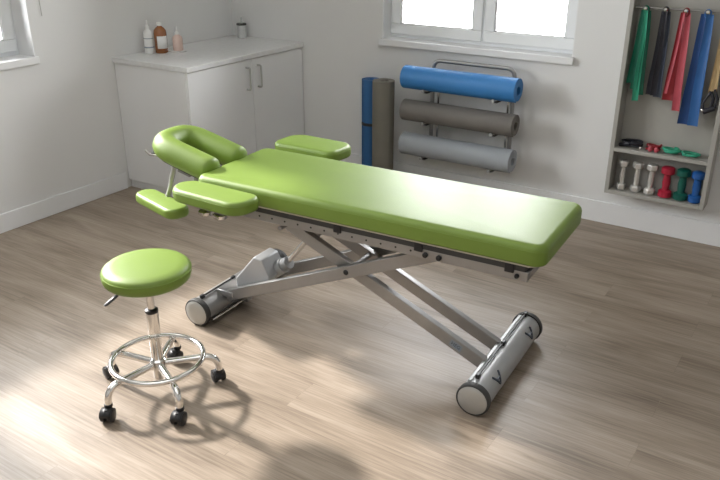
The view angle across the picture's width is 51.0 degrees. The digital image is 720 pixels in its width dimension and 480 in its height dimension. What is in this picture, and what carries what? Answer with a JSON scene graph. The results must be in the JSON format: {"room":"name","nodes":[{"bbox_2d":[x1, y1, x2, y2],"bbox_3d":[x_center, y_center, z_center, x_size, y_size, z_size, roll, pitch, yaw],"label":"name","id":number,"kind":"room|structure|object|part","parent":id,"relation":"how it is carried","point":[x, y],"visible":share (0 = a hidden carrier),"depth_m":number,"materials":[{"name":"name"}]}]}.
{"room":"physiotherapy room","nodes":[
{"label":"physiotherapy room","id":0,"kind":"room"},
{"bbox_2d":[0,0,232,213],"bbox_3d":[-2.772,-0.931,3.338,0.180,2.600,6.260,15,28,30],"label":"wall","id":1,"kind":"structure","parent":0,"point":[61,129],"depth_m":4.78,"materials":[{"name":"paint"}]},
{"bbox_2d":[0,0,39,70],"bbox_3d":[-2.562,-1.417,3.498,0.238,1.477,2.024,15,28,30],"label":"window","id":2,"kind":"structure","parent":1,"relation":"in","point":[17,50],"depth_m":4.45,"materials":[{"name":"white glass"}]},
{"bbox_3d":[-2.479,-1.535,3.716,0.065,1.389,1.449,15,28,30],"label":"frame","id":3,"kind":"part","parent":2,"relation":"part of","materials":[{"name":"white plastic"}]},
{"bbox_3d":[-2.632,-1.455,3.531,0.070,1.435,2.000,15,28,30],"label":"frame","id":4,"kind":"part","parent":2,"relation":"part of","materials":[{"name":"white plastic"}]},
{"bbox_3d":[-2.539,-0.754,3.770,0.183,0.043,2.024,15,28,30],"label":"sill","id":5,"kind":"part","parent":2,"relation":"part of","materials":[{"name":"paint"}]},
{"bbox_2d":[0,172,127,233],"bbox_3d":[-2.968,0.398,3.398,0.014,0.115,4.890,15,28,30],"label":"baseboard","id":6,"kind":"structure","parent":1,"relation":"attached to","point":[30,213],"depth_m":4.85,"materials":[{"name":"paint"}]},
{"bbox_2d":[0,186,719,479],"bbox_3d":[-0.093,0.965,2.365,6.470,0.100,6.440,15,28,30],"label":"floor","id":7,"kind":"structure","parent":0,"point":[620,380],"depth_m":3.20,"materials":[{"name":"brown wood"}]},
{"bbox_2d":[99,248,225,425],"bbox_3d":[-0.825,0.355,2.924,0.536,0.572,0.514,19,30,36],"label":"stool","id":8,"kind":"object","parent":7,"relation":"on","point":[148,273],"visible":1,"depth_m":2.86,"materials":[{"name":"green plastic"}]},
{"bbox_3d":[-0.891,0.556,2.921,0.028,0.085,0.228,19,30,36],"label":"leg","id":9,"kind":"part","parent":8,"relation":"part of","materials":[{"name":"silver metal"}]},
{"bbox_3d":[-0.929,0.494,3.063,0.228,0.085,0.028,9,25,20],"label":"leg","id":10,"kind":"part","parent":8,"relation":"part of","materials":[{"name":"silver metal"}]},
{"bbox_3d":[-0.803,0.118,2.843,0.331,0.072,0.331,19,30,36],"label":"seat","id":11,"kind":"part","parent":8,"relation":"part of","materials":[{"name":"green leather"}]},
{"bbox_3d":[-0.732,0.560,2.910,0.028,0.085,0.228,-14,27,-29],"label":"leg","id":12,"kind":"part","parent":8,"relation":"part of","materials":[{"name":"silver metal"}]},
{"bbox_3d":[-0.793,0.460,3.140,0.028,0.085,0.228,2,24,4],"label":"leg","id":13,"kind":"part","parent":8,"relation":"part of","materials":[{"name":"silver metal"}]},
{"bbox_3d":[-0.671,0.501,3.046,0.228,0.085,0.028,-6,24,-13],"label":"leg","id":14,"kind":"part","parent":8,"relation":"part of","materials":[{"name":"silver metal"}]},
{"bbox_2d":[112,35,303,196],"bbox_3d":[-1.007,-0.903,5.400,0.706,0.900,1.178,15,28,30],"label":"base cabinet","id":15,"kind":"object","parent":7,"relation":"on","point":[247,92],"visible":0.86,"depth_m":5.07,"materials":[{"name":"laminate"}]},
{"bbox_2d":[112,35,302,72],"bbox_3d":[-1.019,-1.304,5.234,0.677,0.032,1.178,15,28,30],"label":"countertop","id":16,"kind":"structure","parent":15,"relation":"on","point":[205,54],"depth_m":5.08,"materials":[{"name":"laminate"}]},
{"bbox_2d":[143,20,154,53],"bbox_3d":[-1.414,-1.357,5.044,0.065,0.217,0.065,15,28,30],"label":"squeeze bottle","id":17,"kind":"object","parent":16,"relation":"on","point":[147,33],"visible":1,"depth_m":5.03,"materials":[{"name":"white plastic"}]},
{"bbox_2d":[153,22,167,53],"bbox_3d":[-1.339,-1.359,5.068,0.086,0.201,0.086,15,28,30],"label":"bottle","id":18,"kind":"object","parent":16,"relation":"on","point":[160,35],"visible":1,"depth_m":5.04,"materials":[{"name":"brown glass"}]},
{"bbox_2d":[169,50,185,52],"bbox_3d":[-1.241,-1.284,5.135,0.100,0.010,0.080,15,28,30],"label":"soap dish","id":19,"kind":"object","parent":16,"relation":"on","point":[172,51],"visible":0.78,"depth_m":5.11,"materials":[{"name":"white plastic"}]},
{"bbox_2d":[172,26,182,50],"bbox_3d":[-1.234,-1.362,5.102,0.068,0.159,0.068,15,28,30],"label":"squeeze bottle","id":20,"kind":"object","parent":19,"relation":"on","point":[177,40],"visible":1,"depth_m":5.09,"materials":[{"name":"pink plastic"}]},
{"bbox_2d":[236,17,246,37],"bbox_3d":[-0.891,-1.599,5.680,0.074,0.152,0.074,15,28,30],"label":"soap dispenser","id":21,"kind":"object","parent":16,"relation":"on","point":[241,27],"visible":1,"depth_m":5.66,"materials":[{"name":"plastic"}]},
{"bbox_3d":[-0.905,-0.758,5.030,0.019,0.798,0.598,15,28,30],"label":"door","id":22,"kind":"part","parent":15,"relation":"part of","materials":[{"name":"laminate"}]},
{"bbox_3d":[-0.750,-1.085,5.089,0.043,0.159,0.013,15,28,30],"label":"handle","id":23,"kind":"part","parent":15,"relation":"part of","materials":[{"name":"silver metal"}]},
{"bbox_3d":[-0.686,-1.124,5.177,0.043,0.159,0.013,15,28,30],"label":"handle","id":24,"kind":"part","parent":15,"relation":"part of","materials":[{"name":"silver metal"}]},
{"bbox_3d":[-0.586,-0.952,5.476,0.019,0.798,0.558,15,28,30],"label":"door","id":25,"kind":"part","parent":15,"relation":"part of","materials":[{"name":"laminate"}]},
{"bbox_2d":[136,125,581,415],"bbox_3d":[-0.092,-0.024,3.462,2.075,0.835,1.022,13,27,27],"label":"table","id":26,"kind":"object","parent":7,"relation":"on","point":[302,185],"visible":1,"depth_m":3.15,"materials":[{"name":"green leather"}]},
{"bbox_3d":[-0.782,-0.374,3.589,0.328,0.088,0.262,13,27,27],"label":"cradle plate","id":27,"kind":"part","parent":26,"relation":"part of","materials":[{"name":"metal"}]},
{"bbox_3d":[-0.620,-0.179,3.191,0.419,0.063,0.170,13,27,27],"label":"armrest","id":28,"kind":"part","parent":26,"relation":"part of","materials":[{"name":"green leather"}]},
{"bbox_3d":[-0.677,0.223,3.603,0.008,0.008,0.225,13,27,27],"label":"tie rod","id":29,"kind":"part","parent":26,"relation":"part of","materials":[{"name":"black plastic"}]},
{"bbox_3d":[-0.628,0.332,3.623,0.012,0.011,0.240,13,27,27],"label":"rod","id":30,"kind":"part","parent":26,"relation":"part of","materials":[{"name":"silver metal"}]},
{"bbox_3d":[-0.410,0.089,3.613,0.092,0.092,0.050,13,27,27],"label":"motor","id":31,"kind":"part","parent":26,"relation":"part of","materials":[{"name":"metal"}]},
{"bbox_3d":[-0.263,0.026,3.417,0.210,0.244,0.026,13,27,27],"label":"piston rod","id":32,"kind":"part","parent":26,"relation":"part of","materials":[{"name":"silver metal"}]},
{"bbox_3d":[-0.236,-0.473,3.864,0.392,0.063,0.218,13,27,27],"label":"armrest","id":33,"kind":"part","parent":26,"relation":"part of","materials":[{"name":"green leather"}]},
{"bbox_3d":[-0.165,0.157,3.256,1.089,0.507,0.030,13,27,27],"label":"scissor arm","id":34,"kind":"part","parent":26,"relation":"part of","materials":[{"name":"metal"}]},
{"bbox_3d":[-0.040,0.071,3.454,1.089,0.507,0.030,13,27,27],"label":"scissor arm","id":35,"kind":"part","parent":26,"relation":"part of","materials":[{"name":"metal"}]},
{"bbox_3d":[0.034,0.001,3.019,1.320,0.038,0.018,13,27,27],"label":"rail","id":36,"kind":"part","parent":26,"relation":"part of","materials":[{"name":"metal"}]},
{"bbox_3d":[0.076,0.199,3.179,0.995,0.482,0.030,13,27,27],"label":"scissor arm","id":37,"kind":"part","parent":26,"relation":"part of","materials":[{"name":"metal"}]},
{"bbox_3d":[0.085,-0.182,3.193,1.585,0.087,0.525,13,27,27],"label":"mattress","id":38,"kind":"part","parent":26,"relation":"part of","materials":[{"name":"green leather"}]},
{"bbox_3d":[0.148,-0.103,3.179,1.300,0.024,0.462,13,27,27],"label":"support frame","id":39,"kind":"part","parent":26,"relation":"part of","materials":[{"name":"metal"}]},
{"bbox_3d":[0.085,-0.136,3.213,1.525,0.009,0.489,13,27,27],"label":"board","id":40,"kind":"part","parent":26,"relation":"part of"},
{"bbox_3d":[0.154,0.145,3.302,0.995,0.482,0.030,13,27,27],"label":"scissor arm","id":41,"kind":"part","parent":26,"relation":"part of","materials":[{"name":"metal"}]},
{"bbox_3d":[0.596,0.425,3.134,0.008,0.008,0.560,13,27,27],"label":"tie rod","id":42,"kind":"part","parent":26,"relation":"part of","materials":[{"name":"silver metal"}]},
{"bbox_2d":[362,77,377,165],"bbox_3d":[0.076,-0.778,5.339,0.131,0.720,0.131,-9,25,-20],"label":"rolled mat","id":43,"kind":"object","parent":7,"relation":"on","point":[367,81],"visible":0.43,"depth_m":5.27,"materials":[{"name":"blue plastic"}]},
{"bbox_2d":[372,78,394,169],"bbox_3d":[0.157,-0.720,5.172,0.147,0.745,0.152,3,24,8],"label":"rolled mat","id":44,"kind":"object","parent":7,"relation":"on","point":[383,89],"visible":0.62,"depth_m":5.08,"materials":[{"name":"beige plastic"}]},
{"bbox_2d":[231,0,719,223],"bbox_3d":[1.623,-1.318,4.226,6.470,2.600,0.180,15,28,30],"label":"wall","id":45,"kind":"structure","parent":0,"point":[562,141],"depth_m":4.88,"materials":[{"name":"paint"}]},
{"bbox_2d":[419,59,516,172],"bbox_3d":[0.691,-0.799,4.840,0.596,0.659,0.246,15,28,30],"label":"rack","id":46,"kind":"object","parent":45,"relation":"attached to","point":[514,75],"visible":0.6,"depth_m":4.78,"materials":[{"name":"metal"}]},
{"bbox_2d":[398,131,516,172],"bbox_3d":[0.624,-0.577,4.915,0.785,0.145,0.145,15,28,30],"label":"rolled mat","id":47,"kind":"object","parent":46,"relation":"on","point":[494,158],"visible":1,"depth_m":4.84,"materials":[{"name":"grey plastic"}]},
{"bbox_2d":[399,99,519,136],"bbox_3d":[0.624,-0.786,4.824,0.785,0.136,0.136,15,28,30],"label":"rolled mat","id":48,"kind":"object","parent":46,"relation":"on","point":[479,120],"visible":1,"depth_m":4.75,"materials":[{"name":"grey plastic"}]},
{"bbox_2d":[400,65,522,102],"bbox_3d":[0.624,-0.985,4.737,0.785,0.143,0.143,15,28,30],"label":"rolled mat","id":49,"kind":"object","parent":46,"relation":"on","point":[485,86],"visible":1,"depth_m":4.67,"materials":[{"name":"blue plastic"}]},
{"bbox_2d":[379,0,578,64],"bbox_3d":[0.744,-1.889,4.580,1.350,1.477,0.200,15,28,30],"label":"window","id":50,"kind":"structure","parent":45,"relation":"in","point":[484,38],"depth_m":4.79,"materials":[{"name":"white plastic"}]},
{"bbox_3d":[0.514,-1.991,4.762,0.667,1.389,0.065,15,28,30],"label":"frame","id":51,"kind":"part","parent":50,"relation":"part of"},
{"bbox_3d":[0.729,-1.222,4.845,1.350,0.043,0.145,15,28,30],"label":"sill","id":52,"kind":"part","parent":50,"relation":"part of","materials":[{"name":"paint"}]},
{"bbox_3d":[1.056,-1.849,4.436,0.597,1.389,0.065,15,28,30],"label":"frame","id":53,"kind":"part","parent":50,"relation":"part of","materials":[{"name":"white plastic"}]},
{"bbox_2d":[340,153,719,246],"bbox_3d":[1.850,-0.083,4.475,5.440,0.135,0.014,15,28,30],"label":"baseboard","id":54,"kind":"structure","parent":45,"relation":"attached to","point":[684,228],"depth_m":4.64,"materials":[{"name":"paint"}]},
{"bbox_2d":[604,0,719,210],"bbox_3d":[1.724,-0.823,4.168,0.556,1.262,0.127,15,28,30],"label":"wall shelf","id":55,"kind":"object","parent":45,"relation":"attached to","point":[649,119],"visible":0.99,"depth_m":4.26,"materials":[{"name":"paint"}]},
{"bbox_3d":[1.501,-0.881,4.302,0.024,1.262,0.126,15,28,30],"label":"panel","id":56,"kind":"part","parent":55,"relation":"part of","materials":[{"name":"paint"}]},
{"bbox_2d":[615,159,629,189],"bbox_3d":[1.552,-0.388,4.467,0.061,0.180,0.054,7,24,15],"label":"dumbbell","id":57,"kind":"object","parent":55,"relation":"on","point":[621,185],"visible":1,"depth_m":4.45,"materials":[{"name":"silver metal"}]},
{"bbox_2d":[619,138,642,148],"bbox_3d":[1.577,-0.561,4.385,0.134,0.048,0.082,15,28,30],"label":"tube","id":58,"kind":"object","parent":55,"relation":"on","point":[625,142],"visible":1,"depth_m":4.37,"materials":[{"name":"black rubber"}]},
{"bbox_2d":[629,161,644,192],"bbox_3d":[1.622,-0.370,4.424,0.065,0.182,0.057,12,26,25],"label":"dumbbell","id":59,"kind":"object","parent":55,"relation":"on","point":[635,187],"visible":1,"depth_m":4.41,"materials":[{"name":"silver metal"}]},
{"bbox_2d":[626,5,650,100],"bbox_3d":[1.539,-1.028,4.166,0.101,0.516,0.043,15,28,30],"label":"band","id":60,"kind":"object","parent":55,"relation":"hanging from","point":[636,73],"visible":1,"depth_m":4.17,"materials":[{"name":"green rubber"}]},
{"bbox_2d":[643,163,658,194],"bbox_3d":[1.689,-0.353,4.384,0.065,0.184,0.057,2,24,4],"label":"dumbbell","id":61,"kind":"object","parent":55,"relation":"on","point":[652,167],"visible":1,"depth_m":4.37,"materials":[{"name":"silver metal"}]},
{"bbox_2d":[645,143,661,152],"bbox_3d":[1.677,-0.530,4.317,0.090,0.044,0.078,15,28,30],"label":"tube","id":62,"kind":"object","parent":55,"relation":"on","point":[656,148],"visible":1,"depth_m":4.30,"materials":[{"name":"red rubber"}]},
{"bbox_2d":[645,6,670,97],"bbox_3d":[1.629,-1.018,4.106,0.084,0.486,0.028,11,26,23],"label":"band","id":63,"kind":"object","parent":55,"relation":"hanging from","point":[654,85],"visible":1,"depth_m":4.12,"materials":[{"name":"rubber"}]},
{"bbox_2d":[657,165,675,197],"bbox_3d":[1.761,-0.334,4.341,0.074,0.182,0.074,15,28,30],"label":"dumbbell","id":64,"kind":"object","parent":55,"relation":"on","point":[664,192],"visible":1,"depth_m":4.33,"materials":[{"name":"red plastic"}]},
{"bbox_2d":[662,146,681,153],"bbox_3d":[1.764,-0.508,4.271,0.105,0.035,0.081,15,28,30],"label":"tube","id":65,"kind":"object","parent":55,"relation":"on","point":[671,150],"visible":1,"depth_m":4.25,"materials":[{"name":"green rubber"}]},
{"bbox_2d":[662,8,690,110],"bbox_3d":[1.712,-0.969,4.068,0.104,0.546,0.031,15,28,30],"label":"band","id":66,"kind":"object","parent":55,"relation":"hanging from","point":[672,91],"visible":1,"depth_m":4.08,"materials":[{"name":"red rubber"}]},
{"bbox_3d":[1.715,-1.213,3.984,0.516,0.012,0.012,15,28,30],"label":"hanging rail","id":67,"kind":"part","parent":55,"relation":"part of","materials":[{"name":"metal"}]},
{"bbox_2d":[672,168,691,200],"bbox_3d":[1.832,-0.316,4.298,0.076,0.184,0.076,15,28,30],"label":"dumbbell","id":68,"kind":"object","parent":55,"relation":"on","point":[683,173],"visible":1,"depth_m":4.28,"materials":[{"name":"green plastic"}]},
{"bbox_2d":[681,150,700,157],"bbox_3d":[1.849,-0.478,4.219,0.105,0.028,0.079,15,28,30],"label":"tube","id":69,"kind":"object","parent":55,"relation":"on","point":[684,152],"visible":1,"depth_m":4.21,"materials":[{"name":"green rubber"}]},
{"bbox_2d":[677,9,713,126],"bbox_3d":[1.800,-0.914,4.031,0.025,0.616,0.110,-21,31,-39],"label":"band","id":70,"kind":"object","parent":55,"relation":"hanging from","point":[689,111],"visible":1,"depth_m":4.04,"materials":[{"name":"blue rubber"}]},
{"bbox_2d":[687,170,704,203],"bbox_3d":[1.898,-0.298,4.258,0.072,0.182,0.072,15,28,30],"label":"dumbbell","id":71,"kind":"object","parent":55,"relation":"on","point":[698,176],"visible":0.96,"depth_m":4.24,"materials":[{"name":"blue plastic"}]},
{"bbox_3d":[1.946,-0.764,4.034,0.024,1.262,0.126,15,28,30],"label":"panel","id":72,"kind":"part","parent":55,"relation":"part of","materials":[{"name":"paint"}]},
{"bbox_2d":[700,39,719,113],"bbox_3d":[1.874,-0.925,3.967,0.082,0.545,0.032,15,28,30],"label":"band","id":73,"kind":"object","parent":55,"relation":"hanging from","point":[713,85],"visible":1,"depth_m":4.02,"materials":[{"name":"yellow rubber"}]}
]}

